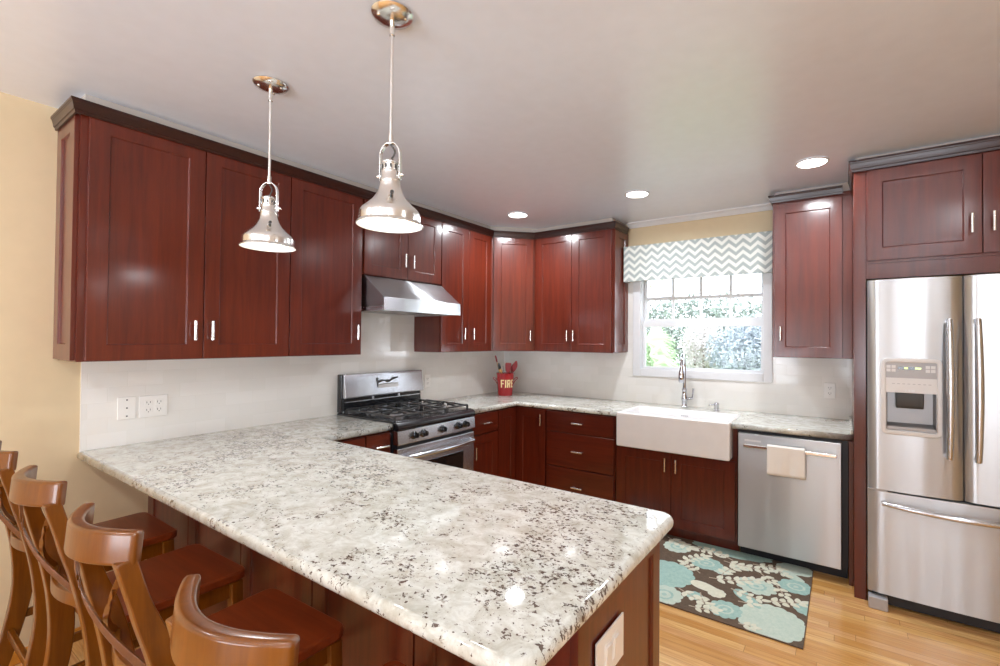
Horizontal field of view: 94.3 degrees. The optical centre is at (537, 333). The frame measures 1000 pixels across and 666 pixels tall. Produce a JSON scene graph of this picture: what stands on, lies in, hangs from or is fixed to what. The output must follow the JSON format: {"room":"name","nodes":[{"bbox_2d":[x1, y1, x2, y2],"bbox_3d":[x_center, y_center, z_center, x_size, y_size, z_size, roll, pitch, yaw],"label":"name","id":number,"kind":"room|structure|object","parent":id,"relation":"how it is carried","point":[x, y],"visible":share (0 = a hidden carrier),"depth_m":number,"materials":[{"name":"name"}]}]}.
{"room":"kitchen","nodes":[
{"label":"kitchen","id":0,"kind":"room"},
{"bbox_2d":[0,92,147,646],"bbox_3d":[-2.635,0.204,1.795,0.140,2.560,8.000,0,-1,33],"label":"wall","id":1,"kind":"structure","parent":0,"point":[40,393],"depth_m":2.13,"materials":[{"name":"beige paint"}]},
{"bbox_2d":[9,626,80,665],"bbox_3d":[-3.438,1.430,0.433,0.018,0.060,4.880,0,-1,33],"label":"baseboard","id":2,"kind":"structure","parent":1,"relation":"attached to","point":[15,660],"depth_m":2.08,"materials":[{"name":"brown wood"}]},
{"bbox_2d":[117,396,135,419],"bbox_3d":[-2.136,0.389,2.402,0.007,0.115,0.075,0,-1,33],"label":"outlet plate","id":3,"kind":"object","parent":1,"relation":"attached to","point":[126,406],"visible":1,"depth_m":2.40,"materials":[{"name":"white plastic"}]},
{"bbox_2d":[139,394,167,417],"bbox_3d":[-2.073,0.393,2.495,0.009,0.115,0.125,0,-1,33],"label":"outlet plate","id":4,"kind":"object","parent":1,"relation":"attached to","point":[152,405],"visible":1,"depth_m":2.49,"materials":[{"name":"white plastic"}]},
{"bbox_2d":[144,407,151,412],"bbox_3d":[-2.084,0.412,2.474,0.002,0.028,0.033,0,-1,33],"label":"socket","id":5,"kind":"object","parent":4,"relation":"attached to","point":[146,409],"depth_m":2.47,"materials":[{"name":"white plastic"}]},
{"bbox_2d":[145,400,151,405],"bbox_3d":[-2.083,0.372,2.474,0.002,0.028,0.033,0,-1,33],"label":"socket","id":6,"kind":"object","parent":4,"relation":"attached to","point":[147,402],"depth_m":2.47,"materials":[{"name":"white plastic"}]},
{"bbox_2d":[155,399,162,404],"bbox_3d":[-2.058,0.373,2.513,0.002,0.028,0.033,0,-1,33],"label":"socket","id":7,"kind":"object","parent":4,"relation":"attached to","point":[157,401],"depth_m":2.51,"materials":[{"name":"white plastic"}]},
{"bbox_2d":[155,406,162,411],"bbox_3d":[-2.058,0.413,2.512,0.002,0.028,0.033,0,-1,33],"label":"socket","id":8,"kind":"object","parent":4,"relation":"attached to","point":[157,408],"depth_m":2.51,"materials":[{"name":"white plastic"}]},
{"bbox_2d":[53,113,290,361],"bbox_3d":[-1.878,-0.433,2.483,0.363,1.135,0.937,0,-1,33],"label":"upper cabinet","id":9,"kind":"object","parent":1,"relation":"attached to","point":[150,263],"visible":0.97,"depth_m":2.26,"materials":[{"name":"brown wood"}]},
{"bbox_2d":[50,95,628,238],"bbox_3d":[-0.896,-0.963,3.439,3.755,0.060,0.990,1,-1,-37],"label":"crown molding","id":10,"kind":"structure","parent":9,"relation":"attached to","point":[73,105],"depth_m":2.58,"materials":[{"name":"brown wood"}]},
{"bbox_2d":[79,312,503,451],"bbox_3d":[-1.302,0.095,3.680,0.008,1.050,3.390,0,-1,33],"label":"backsplash","id":11,"kind":"structure","parent":1,"relation":"attached to","point":[211,395],"depth_m":2.91,"materials":[{"name":"tile"}]},
{"bbox_2d":[288,177,362,355],"bbox_3d":[-1.478,-0.422,3.089,0.363,1.135,0.512,0,-1,33],"label":"upper cabinet","id":12,"kind":"object","parent":1,"relation":"attached to","point":[325,285],"visible":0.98,"depth_m":2.99,"materials":[{"name":"brown wood"}]},
{"bbox_2d":[81,94,625,232],"bbox_3d":[-0.723,-1.012,3.277,1.419,0.059,3.456,0,-1,33],"label":"trim","id":13,"kind":"structure","parent":1,"relation":"attached to","point":[106,103],"depth_m":2.83,"materials":[{"name":"paint"}]},
{"bbox_2d":[362,198,441,284],"bbox_3d":[-1.128,-0.692,3.619,0.363,0.575,0.745,0,-1,33],"label":"upper cabinet","id":14,"kind":"object","parent":1,"relation":"attached to","point":[414,256],"visible":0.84,"depth_m":3.54,"materials":[{"name":"brown wood"}]},
{"bbox_2d":[361,275,460,316],"bbox_3d":[-1.050,-0.271,3.561,0.537,0.254,0.740,0,-1,33],"label":"range hood","id":15,"kind":"object","parent":14,"relation":"attached to","point":[379,295],"visible":0.91,"depth_m":3.36,"materials":[{"name":"silver metal"}]},
{"bbox_2d":[424,374,429,387],"bbox_3d":[-0.989,0.428,4.138,0.009,0.115,0.070,0,-1,33],"label":"outlet plate","id":16,"kind":"object","parent":1,"relation":"attached to","point":[426,377],"visible":1,"depth_m":4.13,"materials":[{"name":"white plastic"}]},
{"bbox_2d":[414,222,491,351],"bbox_3d":[-0.738,-0.401,4.210,0.363,1.135,0.676,0,-1,33],"label":"upper cabinet","id":17,"kind":"object","parent":1,"relation":"attached to","point":[466,255],"visible":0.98,"depth_m":4.07,"materials":[{"name":"brown wood"}]},
{"bbox_2d":[491,237,534,350],"bbox_3d":[-0.279,-0.392,4.678,0.613,1.135,0.608,0,-1,33],"label":"upper cabinet","id":18,"kind":"object","parent":1,"relation":"attached to","point":[513,259],"visible":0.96,"depth_m":4.45,"materials":[{"name":"brown wood"}]},
{"bbox_2d":[0,0,999,228],"bbox_3d":[-0.396,-1.129,0.342,5.480,0.100,8.280,0,-1,33],"label":"ceiling","id":19,"kind":"structure","parent":0,"point":[552,112],"depth_m":1.96,"materials":[{"name":"paint"}]},
{"bbox_2d":[238,75,296,251],"bbox_3d":[-1.140,-0.711,1.964,0.214,0.702,0.214,0,-1,33],"label":"pendant light","id":20,"kind":"object","parent":19,"relation":"hanging from","point":[267,234],"visible":1,"depth_m":1.94,"materials":[{"name":"silver metal"}]},
{"bbox_2d":[254,242,281,248],"bbox_3d":[-1.143,-0.385,1.960,0.112,0.049,0.112,0,-1,33],"label":"diffuser","id":21,"kind":"object","parent":20,"relation":"attached to","point":[263,245],"depth_m":1.94,"materials":[{"name":"white glass"}]},
{"bbox_2d":[355,0,422,232],"bbox_3d":[-0.487,-0.707,1.533,0.214,0.710,0.214,0,-1,33],"label":"pendant light","id":22,"kind":"object","parent":19,"relation":"hanging from","point":[389,211],"visible":1,"depth_m":1.51,"materials":[{"name":"silver metal"}]},
{"bbox_2d":[373,218,405,227],"bbox_3d":[-0.489,-0.377,1.528,0.112,0.049,0.112,0,-1,33],"label":"diffuser","id":23,"kind":"object","parent":22,"relation":"attached to","point":[384,222],"depth_m":1.50,"materials":[{"name":"white glass"}]},
{"bbox_2d":[507,212,528,217],"bbox_3d":[-0.173,-1.023,4.010,0.184,0.007,0.184,0,-1,33],"label":"recessed light","id":24,"kind":"object","parent":19,"relation":"in","point":[512,214],"visible":1,"depth_m":4.01,"materials":[{"name":"white paint"}]},
{"bbox_2d":[625,190,649,197],"bbox_3d":[0.732,-1.024,3.413,0.184,0.007,0.184,0,-1,33],"label":"recessed light","id":25,"kind":"object","parent":19,"relation":"in","point":[635,193],"visible":1,"depth_m":3.41,"materials":[{"name":"white paint"}]},
{"bbox_2d":[795,157,829,168],"bbox_3d":[1.652,-1.025,2.787,0.184,0.007,0.184,0,-1,33],"label":"recessed light","id":26,"kind":"object","parent":19,"relation":"in","point":[813,162],"visible":1,"depth_m":2.78,"materials":[{"name":"white paint"}]},
{"bbox_2d":[14,546,999,665],"bbox_3d":[-0.416,1.531,0.306,5.480,0.100,8.280,0,-1,33],"label":"floor","id":27,"kind":"structure","parent":0,"point":[842,629],"depth_m":2.29,"materials":[{"name":"brown wood"}]},
{"bbox_2d":[0,440,176,665],"bbox_3d":[-1.917,0.962,1.929,0.430,1.065,0.565,0,-1,33],"label":"bar stool","id":28,"kind":"object","parent":27,"relation":"on","point":[26,578],"visible":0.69,"depth_m":1.88,"materials":[{"name":"brown wood"}]},
{"bbox_2d":[9,465,244,665],"bbox_3d":[-1.397,0.962,1.586,0.430,1.065,0.565,0,-1,32],"label":"bar stool","id":29,"kind":"object","parent":27,"relation":"on","point":[221,577],"visible":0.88,"depth_m":1.53,"materials":[{"name":"brown wood"}]},
{"bbox_2d":[64,502,343,665],"bbox_3d":[-0.891,0.961,1.251,0.430,1.065,0.565,0,-1,32],"label":"bar stool","id":30,"kind":"object","parent":27,"relation":"on","point":[91,547],"visible":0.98,"depth_m":1.13,"materials":[{"name":"brown wood"}]},
{"bbox_2d":[165,574,407,665],"bbox_3d":[-0.368,0.960,0.900,0.430,1.065,0.565,0,-1,32],"label":"bar stool","id":31,"kind":"object","parent":27,"relation":"on","point":[195,639],"visible":1,"depth_m":0.65,"materials":[{"name":"brown wood"}]},
{"bbox_2d":[337,431,389,452],"bbox_3d":[-1.345,1.074,3.008,0.655,0.873,0.472,0,-1,33],"label":"base cabinet","id":32,"kind":"object","parent":27,"relation":"on","point":[380,441],"visible":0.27,"depth_m":2.94,"materials":[{"name":"brown wood"}]},
{"bbox_2d":[148,496,659,665],"bbox_3d":[-0.851,1.064,1.990,2.617,0.873,0.562,0,-1,33],"label":"base cabinet","id":33,"kind":"object","parent":27,"relation":"on","point":[368,638],"visible":0.09,"depth_m":1.46,"materials":[{"name":"brown wood"}]},
{"bbox_2d":[77,415,672,665],"bbox_3d":[-0.754,0.608,2.089,2.655,0.040,1.374,0,-1,33],"label":"countertop","id":34,"kind":"structure","parent":33,"relation":"on","point":[486,569],"depth_m":1.39,"materials":[{"name":"beige stone"}]},
{"bbox_2d":[595,612,623,665],"bbox_3d":[0.189,0.815,1.188,0.014,0.115,0.165,0,-1,33],"label":"switch plate","id":35,"kind":"object","parent":33,"relation":"attached to","point":[609,648],"visible":1,"depth_m":1.19,"materials":[{"name":"white plastic"}]},
{"bbox_2d":[337,369,475,470],"bbox_3d":[-0.962,0.874,3.505,0.743,1.131,0.762,0,-1,33],"label":"gas range","id":36,"kind":"object","parent":27,"relation":"on","point":[436,432],"visible":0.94,"depth_m":3.44,"materials":[{"name":"silver metal"}]},
{"bbox_2d":[337,400,470,425],"bbox_3d":[-1.000,0.598,3.536,0.640,0.045,0.762,0,-1,33],"label":"cooktop","id":37,"kind":"object","parent":36,"relation":"in","point":[411,414],"depth_m":3.39,"materials":[{"name":"black metal"}]},
{"bbox_2d":[473,410,497,475],"bbox_3d":[-0.688,1.092,4.004,0.655,0.873,0.362,0,-1,33],"label":"base cabinet","id":38,"kind":"object","parent":27,"relation":"on","point":[486,423],"visible":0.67,"depth_m":3.88,"materials":[{"name":"brown wood"}]},
{"bbox_2d":[497,406,546,485],"bbox_3d":[-0.228,1.102,4.450,0.946,0.873,0.886,0,-1,33],"label":"base cabinet","id":39,"kind":"object","parent":27,"relation":"on","point":[522,431],"visible":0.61,"depth_m":4.12,"materials":[{"name":"brown wood"}]},
{"bbox_2d":[422,391,852,440],"bbox_3d":[0.602,0.639,3.686,3.158,0.040,1.246,0,-1,33],"label":"countertop","id":40,"kind":"structure","parent":39,"relation":"on","point":[839,429],"depth_m":3.79,"materials":[{"name":"beige stone"}]},
{"bbox_2d":[493,372,517,395],"bbox_3d":[-0.330,0.513,4.670,0.202,0.224,0.188,0,-1,33],"label":"bucket","id":41,"kind":"object","parent":40,"relation":"on","point":[504,381],"visible":0.98,"depth_m":4.60,"materials":[{"name":"red metal"}]},
{"bbox_2d":[505,363,510,373],"bbox_3d":[-0.299,0.451,4.644,0.061,0.308,0.018,0,-1,-4],"label":"slotted spatula","id":42,"kind":"object","parent":41,"relation":"in","point":[507,365],"visible":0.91,"depth_m":4.64,"materials":[{"name":"red plastic"}]},
{"bbox_2d":[512,361,517,372],"bbox_3d":[-0.263,0.443,4.668,0.113,0.328,0.013,0,-1,3],"label":"spoon","id":43,"kind":"object","parent":41,"relation":"in","point":[514,366],"visible":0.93,"depth_m":4.67,"materials":[{"name":"red plastic"}]},
{"bbox_2d":[616,406,740,460],"bbox_3d":[1.075,0.745,3.550,0.831,0.262,0.443,0,-1,33],"label":"farmhouse sink","id":44,"kind":"object","parent":40,"relation":"in","point":[703,434],"visible":0.94,"depth_m":3.38,"materials":[{"name":"white ceramic"}]},
{"bbox_2d":[678,353,693,407],"bbox_3d":[1.222,0.396,3.834,0.114,0.459,0.204,0,-1,33],"label":"faucet","id":45,"kind":"object","parent":40,"relation":"on","point":[682,370],"visible":1,"depth_m":3.87,"materials":[{"name":"silver metal"}]},
{"bbox_2d":[708,402,719,410],"bbox_3d":[1.427,0.593,3.748,0.085,0.068,0.048,0,-1,27],"label":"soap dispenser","id":46,"kind":"object","parent":40,"relation":"on","point":[716,404],"visible":1,"depth_m":3.73,"materials":[{"name":"silver metal"}]},
{"bbox_2d":[849,416,852,434],"bbox_3d":[2.083,0.607,3.077,0.015,0.030,0.628,0,-1,33],"label":"side splash","id":47,"kind":"object","parent":40,"relation":"on","point":[850,417],"visible":1,"depth_m":2.96,"materials":[{"name":"white stone"}]},
{"bbox_2d":[546,409,615,501],"bbox_3d":[0.498,1.103,4.100,0.648,0.873,0.655,0,-1,33],"label":"base cabinet","id":48,"kind":"object","parent":27,"relation":"on","point":[581,447],"visible":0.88,"depth_m":3.84,"materials":[{"name":"brown wood"}]},
{"bbox_2d":[616,416,738,550],"bbox_3d":[1.151,1.102,3.669,0.902,0.873,0.655,0,-1,33],"label":"base cabinet","id":49,"kind":"object","parent":27,"relation":"on","point":[700,495],"visible":0.67,"depth_m":3.38,"materials":[{"name":"brown wood"}]},
{"bbox_2d":[659,534,813,649],"bbox_3d":[0.886,1.522,3.026,1.537,0.010,0.923,0,-1,33],"label":"rug","id":50,"kind":"object","parent":27,"relation":"on","point":[765,597],"visible":0.76,"depth_m":2.75,"materials":[{"name":"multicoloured fabric"}]},
{"bbox_2d":[738,429,847,578],"bbox_3d":[1.776,1.102,3.214,0.630,0.870,0.665,0,-1,33],"label":"dishwasher","id":51,"kind":"object","parent":27,"relation":"on","point":[803,523],"visible":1,"depth_m":2.96,"materials":[{"name":"silver metal"}]},
{"bbox_2d":[767,444,805,479],"bbox_3d":[1.583,0.825,2.954,0.215,0.199,0.045,0,-1,33],"label":"dish towel","id":52,"kind":"object","parent":51,"relation":"hanging from","point":[783,461],"visible":1,"depth_m":2.94,"materials":[{"name":"white fabric"}]},
{"bbox_2d":[848,441,853,585],"bbox_3d":[2.074,1.101,3.068,0.023,0.873,0.620,0,-1,33],"label":"strip","id":53,"kind":"object","parent":27,"relation":"on","point":[850,443],"visible":0.79,"depth_m":2.81,"materials":[{"name":"brown wood"}]},
{"bbox_2d":[852,149,999,599],"bbox_3d":[2.493,0.286,2.701,1.080,2.500,0.833,0,-1,33],"label":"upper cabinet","id":54,"kind":"object","parent":27,"relation":"on","point":[938,217],"visible":0.96,"depth_m":2.56,"materials":[{"name":"brown wood"}]},
{"bbox_2d":[848,135,999,191],"bbox_3d":[2.375,-0.965,2.575,1.075,0.064,0.435,0,-1,33],"label":"crown molding","id":55,"kind":"structure","parent":54,"relation":"attached to","point":[990,143],"depth_m":2.51,"materials":[{"name":"brown wood"}]},
{"bbox_2d":[856,134,999,159],"bbox_3d":[2.528,-0.994,2.747,1.070,0.059,0.759,0,-1,33],"label":"trim","id":56,"kind":"structure","parent":54,"relation":"on","point":[995,134],"depth_m":2.54,"materials":[{"name":"paint"}]},
{"bbox_2d":[866,274,999,632],"bbox_3d":[2.397,0.621,2.670,0.830,1.828,0.863,0,-1,33],"label":"refrigerator","id":57,"kind":"object","parent":27,"relation":"on","point":[933,343],"visible":1,"depth_m":2.45,"materials":[{"name":"grey metal"}]},
{"bbox_2d":[626,210,999,287],"bbox_3d":[1.836,0.264,3.721,5.480,2.560,0.140,0,-1,33],"label":"wall","id":58,"kind":"structure","parent":0,"point":[762,221],"depth_m":3.92,"materials":[{"name":"beige paint"}]},
{"bbox_2d":[535,229,627,352],"bbox_3d":[0.392,-0.390,4.382,0.839,1.135,0.363,0,-1,33],"label":"upper cabinet","id":59,"kind":"object","parent":58,"relation":"attached to","point":[581,291],"visible":0.98,"depth_m":4.23,"materials":[{"name":"brown wood"}]},
{"bbox_2d":[504,282,851,419],"bbox_3d":[0.953,0.069,4.218,3.162,1.150,0.008,0,-1,33],"label":"backsplash","id":60,"kind":"structure","parent":58,"relation":"attached to","point":[796,387],"depth_m":4.03,"materials":[{"name":"tile"}]},
{"bbox_2d":[627,203,772,228],"bbox_3d":[1.355,-0.994,3.948,1.250,0.045,0.050,0,-1,33],"label":"trim","id":61,"kind":"structure","parent":58,"relation":"attached to","point":[761,207],"depth_m":3.92,"materials":[{"name":"white paint"}]},
{"bbox_2d":[633,273,772,382],"bbox_3d":[1.393,-0.143,3.995,1.150,1.065,0.142,0,-1,33],"label":"window","id":62,"kind":"structure","parent":58,"relation":"in","point":[641,321],"depth_m":3.94,"materials":[{"name":"white paint"}]},
{"bbox_2d":[624,231,772,282],"bbox_3d":[1.316,-0.622,3.914,1.214,0.320,0.119,0,-1,33],"label":"window valance","id":63,"kind":"object","parent":62,"relation":"attached to","point":[749,253],"visible":0.91,"depth_m":3.82,"materials":[{"name":"fabric"}]},
{"bbox_2d":[773,190,851,358],"bbox_3d":[1.976,-0.392,3.337,0.478,1.135,0.363,0,-1,33],"label":"upper cabinet","id":64,"kind":"object","parent":58,"relation":"attached to","point":[812,237],"visible":1,"depth_m":3.21,"materials":[{"name":"brown wood"}]},
{"bbox_2d":[768,185,842,206],"bbox_3d":[1.951,-0.964,3.370,0.451,0.052,0.354,0,-1,33],"label":"crown molding","id":65,"kind":"structure","parent":64,"relation":"attached to","point":[833,190],"depth_m":3.22,"materials":[{"name":"brown wood"}]},
{"bbox_2d":[774,182,849,194],"bbox_3d":[2.003,-0.990,3.369,0.470,0.059,0.299,0,-1,33],"label":"trim","id":66,"kind":"structure","parent":64,"relation":"on","point":[845,185],"depth_m":3.21,"materials":[{"name":"paint"}]},
{"bbox_2d":[824,383,834,398],"bbox_3d":[2.152,0.425,3.410,0.070,0.115,0.009,0,-1,33],"label":"outlet plate","id":67,"kind":"object","parent":58,"relation":"attached to","point":[829,388],"visible":1,"depth_m":3.41,"materials":[{"name":"white plastic"}]},
{"label":"outside","id":68,"kind":"structure","parent":0,"visible":0},
{"bbox_3d":[9.586,1.977,16.548,28.000,0.100,29.860,0,-1,33],"label":"ground","id":69,"kind":"structure","parent":68,"visible":0},
{"bbox_2d":[646,330,678,365],"bbox_3d":[2.071,0.831,8.029,0.746,1.856,0.767,0,-1,33],"label":"bush","id":70,"kind":"object","parent":69,"relation":"on","point":[649,362],"visible":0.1,"depth_m":7.91,"materials":[{"name":"green plant"}]},
{"bbox_2d":[646,327,679,366],"bbox_3d":[1.651,0.791,6.145,0.580,1.874,0.209,0,-1,33],"label":"fan palm","id":71,"kind":"object","parent":69,"relation":"on","point":[661,356],"visible":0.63,"depth_m":6.16,"materials":[{"name":"green plant"}]},
{"bbox_2d":[678,316,725,368],"bbox_3d":[3.087,0.723,8.677,0.892,2.106,0.889,0,-1,33],"label":"bush","id":72,"kind":"object","parent":69,"relation":"on","point":[695,360],"visible":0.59,"depth_m":8.56,"materials":[{"name":"green plant"}]},
{"bbox_2d":[646,289,761,368],"bbox_3d":[4.068,0.356,12.349,7.317,2.992,1.840,0,-1,33],"label":"hedge","id":73,"kind":"object","parent":69,"relation":"on","point":[758,307],"visible":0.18,"depth_m":12.02,"materials":[{"name":"green plant"}]},
{"bbox_2d":[702,314,760,370],"bbox_3d":[3.565,0.724,7.520,1.301,2.088,1.720,1,-1,-42],"label":"bush","id":74,"kind":"object","parent":69,"relation":"on","point":[751,345],"visible":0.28,"depth_m":7.44,"materials":[{"name":"blue plant"}]},
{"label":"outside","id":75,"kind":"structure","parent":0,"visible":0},
{"bbox_2d":[656,286,761,297],"bbox_3d":[6.119,-1.583,14.025,19.002,1.228,0.028,0,-1,33],"label":"cable","id":76,"kind":"object","parent":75,"point":[756,286],"visible":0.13,"depth_m":14.32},
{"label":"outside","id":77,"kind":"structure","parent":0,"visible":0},
{"bbox_2d":[651,297,739,305],"bbox_3d":[6.117,-1.333,14.021,19.002,1.228,0.028,0,-1,33],"label":"cable","id":78,"kind":"object","parent":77,"point":[737,297],"visible":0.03,"depth_m":14.48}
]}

